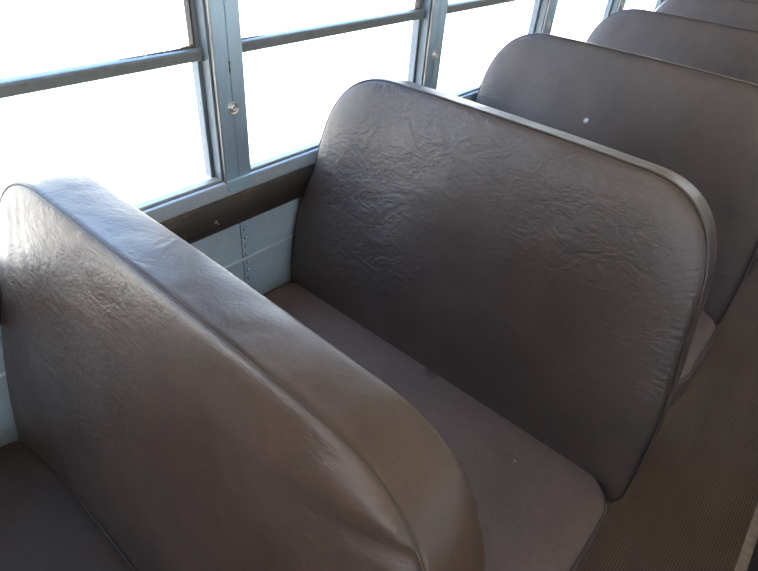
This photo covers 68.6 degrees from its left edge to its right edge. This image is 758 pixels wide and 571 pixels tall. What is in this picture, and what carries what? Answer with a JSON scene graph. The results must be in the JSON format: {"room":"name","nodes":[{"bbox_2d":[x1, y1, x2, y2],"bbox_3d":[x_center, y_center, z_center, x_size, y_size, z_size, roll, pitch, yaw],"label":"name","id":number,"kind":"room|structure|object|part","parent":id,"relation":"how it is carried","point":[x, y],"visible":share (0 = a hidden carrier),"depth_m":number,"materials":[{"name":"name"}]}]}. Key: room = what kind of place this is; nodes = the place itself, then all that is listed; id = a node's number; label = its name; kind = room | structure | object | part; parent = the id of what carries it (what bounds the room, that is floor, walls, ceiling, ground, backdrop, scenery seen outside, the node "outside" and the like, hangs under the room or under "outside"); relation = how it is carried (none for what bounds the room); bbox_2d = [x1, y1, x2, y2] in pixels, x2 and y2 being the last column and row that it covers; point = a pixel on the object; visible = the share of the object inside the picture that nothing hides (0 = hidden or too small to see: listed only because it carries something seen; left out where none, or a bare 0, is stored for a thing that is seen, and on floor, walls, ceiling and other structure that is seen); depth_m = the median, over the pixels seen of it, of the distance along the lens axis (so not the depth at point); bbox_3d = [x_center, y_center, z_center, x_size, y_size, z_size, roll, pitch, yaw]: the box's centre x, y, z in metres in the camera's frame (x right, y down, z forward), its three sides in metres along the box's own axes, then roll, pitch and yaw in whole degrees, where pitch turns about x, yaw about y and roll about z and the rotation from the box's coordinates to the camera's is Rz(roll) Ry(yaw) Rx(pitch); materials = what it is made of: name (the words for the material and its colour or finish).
{"room":"vehicle interior","nodes":[
{"label":"vehicle interior","id":0,"kind":"room"},
{"bbox_2d":[0,197,301,447],"bbox_3d":[0.363,-0.684,1.953,0.050,1.474,7.821,30,44,29],"label":"wall","id":1,"kind":"structure","parent":0,"point":[257,250],"depth_m":1.40,"materials":[{"name":"metal"}]},
{"bbox_2d":[0,0,223,180],"bbox_3d":[-0.550,-0.349,0.866,0.048,0.608,0.639,30,44,29],"label":"window","id":2,"kind":"structure","parent":1,"relation":"in","point":[197,53],"depth_m":1.04,"materials":[{"name":"metal"}]},
{"bbox_3d":[-0.556,-0.323,0.888,0.024,0.022,0.638,30,44,29],"label":"meeting rail","id":3,"kind":"part","parent":2,"relation":"part of","materials":[{"name":"metal"}]},
{"bbox_3d":[-0.550,-0.351,0.864,0.048,0.603,0.639,30,44,29],"label":"frame","id":4,"kind":"part","parent":2,"relation":"part of","materials":[{"name":"metal"}]},
{"bbox_2d":[0,163,314,324],"bbox_3d":[0.376,-0.629,1.976,0.035,0.086,7.821,30,44,29],"label":"trim","id":5,"kind":"structure","parent":1,"relation":"attached to","point":[195,225],"depth_m":1.28,"materials":[{"name":"plastic"}]},
{"bbox_2d":[205,0,252,191],"bbox_3d":[-0.315,-0.484,1.095,0.063,0.636,0.074,30,44,29],"label":"window pillar","id":6,"kind":"structure","parent":1,"relation":"attached to","point":[223,16],"depth_m":1.14,"materials":[{"name":"metal"}]},
{"bbox_2d":[133,84,480,222],"bbox_3d":[0.369,-0.682,1.949,0.036,0.048,7.821,30,44,29],"label":"trim","id":7,"kind":"structure","parent":1,"relation":"attached to","point":[175,203],"depth_m":1.24,"materials":[{"name":"metal"}]},
{"bbox_2d":[241,0,431,84],"bbox_3d":[-0.083,-0.646,1.312,0.048,0.608,0.639,30,44,29],"label":"window","id":8,"kind":"structure","parent":1,"relation":"in","point":[420,15],"depth_m":1.40,"materials":[{"name":"metal"}]},
{"bbox_3d":[-0.089,-0.620,1.335,0.024,0.022,0.638,30,44,29],"label":"meeting rail","id":9,"kind":"part","parent":8,"relation":"part of","materials":[{"name":"metal"}]},
{"bbox_3d":[-0.083,-0.648,1.311,0.048,0.603,0.639,30,44,29],"label":"frame","id":10,"kind":"part","parent":8,"relation":"part of","materials":[{"name":"metal"}]},
{"bbox_2d":[422,0,448,89],"bbox_3d":[0.152,-0.781,1.542,0.063,0.636,0.074,30,44,29],"label":"trim","id":11,"kind":"structure","parent":1,"relation":"attached to","point":[439,7],"depth_m":1.58,"materials":[{"name":"metal"}]},
{"bbox_2d":[447,0,548,40],"bbox_3d":[0.384,-0.942,1.759,0.048,0.608,0.639,30,44,29],"label":"window","id":12,"kind":"structure","parent":1,"relation":"in","point":[539,10],"depth_m":1.83,"materials":[{"name":"metal"}]},
{"bbox_3d":[0.378,-0.916,1.782,0.024,0.022,0.638,30,44,29],"label":"meeting rail","id":13,"kind":"part","parent":12,"relation":"part of","materials":[{"name":"metal"}]},
{"bbox_3d":[0.384,-0.944,1.758,0.048,0.603,0.639,30,44,29],"label":"frame","id":14,"kind":"part","parent":12,"relation":"part of","materials":[{"name":"metal"}]},
{"bbox_2d":[541,0,558,33],"bbox_3d":[0.619,-1.077,1.989,0.063,0.636,0.074,30,44,29],"label":"trim","id":15,"kind":"structure","parent":1,"relation":"attached to","point":[552,4],"depth_m":2.03,"materials":[{"name":"metal"}]},
{"bbox_2d":[557,0,619,19],"bbox_3d":[0.851,-1.239,2.206,0.048,0.608,0.639,30,44,29],"label":"window","id":16,"kind":"structure","parent":1,"relation":"in","point":[612,5],"depth_m":2.49,"materials":[{"name":"metal"}]},
{"bbox_3d":[0.851,-1.241,2.204,0.048,0.603,0.639,30,44,29],"label":"frame","id":17,"kind":"part","parent":16,"relation":"part of","materials":[{"name":"metal"}]},
{"bbox_2d":[616,0,625,11],"bbox_3d":[1.086,-1.374,2.435,0.063,0.636,0.074,30,44,29],"label":"trim","id":18,"kind":"structure","parent":1,"relation":"attached to","point":[621,5],"depth_m":2.49,"materials":[{"name":"metal"}]},
{"bbox_2d":[654,0,665,10],"bbox_3d":[1.317,-1.535,2.653,0.048,0.608,0.639,30,44,29],"label":"window","id":19,"kind":"structure","parent":1,"relation":"in","point":[659,2],"depth_m":2.97,"materials":[{"name":"metal"}]},
{"bbox_2d":[577,264,757,570],"bbox_3d":[1.180,0.429,1.839,2.370,0.050,7.821,30,44,29],"label":"floor","id":20,"kind":"structure","parent":0,"point":[691,504],"depth_m":1.60,"materials":[{"name":"rubber"}]},
{"bbox_2d":[0,171,484,570],"bbox_3d":[-0.431,0.469,0.752,0.972,0.966,0.617,30,44,29],"label":"seat","id":21,"kind":"object","parent":20,"relation":"on","point":[169,414],"visible":1,"depth_m":0.62,"materials":[{"name":"leather"}]},
{"bbox_2d":[0,441,136,570],"bbox_3d":[-0.497,0.590,0.750,0.950,0.215,0.427,30,44,29],"label":"cushion","id":22,"kind":"object","parent":21,"relation":"on","point":[48,523],"depth_m":0.88,"materials":[{"name":"leather"}]},
{"bbox_2d":[263,77,716,570],"bbox_3d":[0.046,0.169,1.193,0.972,0.978,0.626,30,44,29],"label":"seat","id":23,"kind":"object","parent":20,"relation":"on","point":[538,293],"visible":0.69,"depth_m":1.09,"materials":[{"name":"leather"}]},
{"bbox_2d":[263,282,605,570],"bbox_3d":[-0.025,0.311,1.203,0.950,0.112,0.427,30,44,29],"label":"cushion","id":24,"kind":"object","parent":23,"relation":"on","point":[541,507],"depth_m":1.10,"materials":[{"name":"leather"}]},
{"bbox_2d":[475,33,757,406],"bbox_3d":[0.524,-0.137,1.654,0.981,0.978,0.630,30,44,29],"label":"seat","id":25,"kind":"object","parent":20,"relation":"on","point":[701,126],"visible":0.21,"depth_m":1.50,"materials":[{"name":"leather"}]},
{"bbox_2d":[669,310,716,406],"bbox_3d":[0.455,0.005,1.664,0.969,0.112,0.433,30,44,29],"label":"cushion","id":26,"kind":"object","parent":25,"relation":"on","point":[705,332],"depth_m":1.42,"materials":[{"name":"leather"}]},
{"bbox_2d":[586,9,757,277],"bbox_3d":[1.040,-0.465,2.156,0.981,0.969,0.630,30,44,29],"label":"seat","id":27,"kind":"object","parent":20,"relation":"on","point":[729,51],"visible":0.08,"depth_m":2.08,"materials":[{"name":"leather"}]},
{"bbox_3d":[1.181,-0.687,2.184,0.971,0.631,0.223,30,44,29],"label":"backrest","id":28,"kind":"part","parent":27,"relation":"part of","materials":[{"name":"leather"}]},
{"bbox_2d":[745,248,757,277],"bbox_3d":[0.971,-0.320,2.168,0.969,0.112,0.433,30,44,29],"label":"cushion","id":29,"kind":"object","parent":27,"relation":"on","point":[755,261],"depth_m":1.85,"materials":[{"name":"leather"}]},
{"bbox_2d":[654,0,757,31],"bbox_3d":[1.528,-0.775,2.623,0.981,0.969,0.630,30,44,29],"label":"seat","id":30,"kind":"object","parent":20,"relation":"on","point":[743,14],"visible":0.05,"depth_m":2.58,"materials":[{"name":"leather"}]},
{"bbox_2d":[734,503,757,570],"bbox_3d":[1.286,0.470,1.755,0.024,0.009,7.821,30,44,29],"label":"trim","id":31,"kind":"structure","parent":20,"relation":"on","point":[747,550],"depth_m":1.44,"materials":[{"name":"silver metal"}]},
{"label":"outside","id":32,"kind":"structure","parent":0,"visible":0},
{"bbox_2d":[0,0,656,204],"bbox_3d":[-0.451,1.248,2.390,120.000,0.050,120.000,30,44,29],"label":"sky","id":33,"kind":"structure","parent":32,"point":[137,135],"depth_m":7.77,"materials":[{"name":"white"}]}
]}

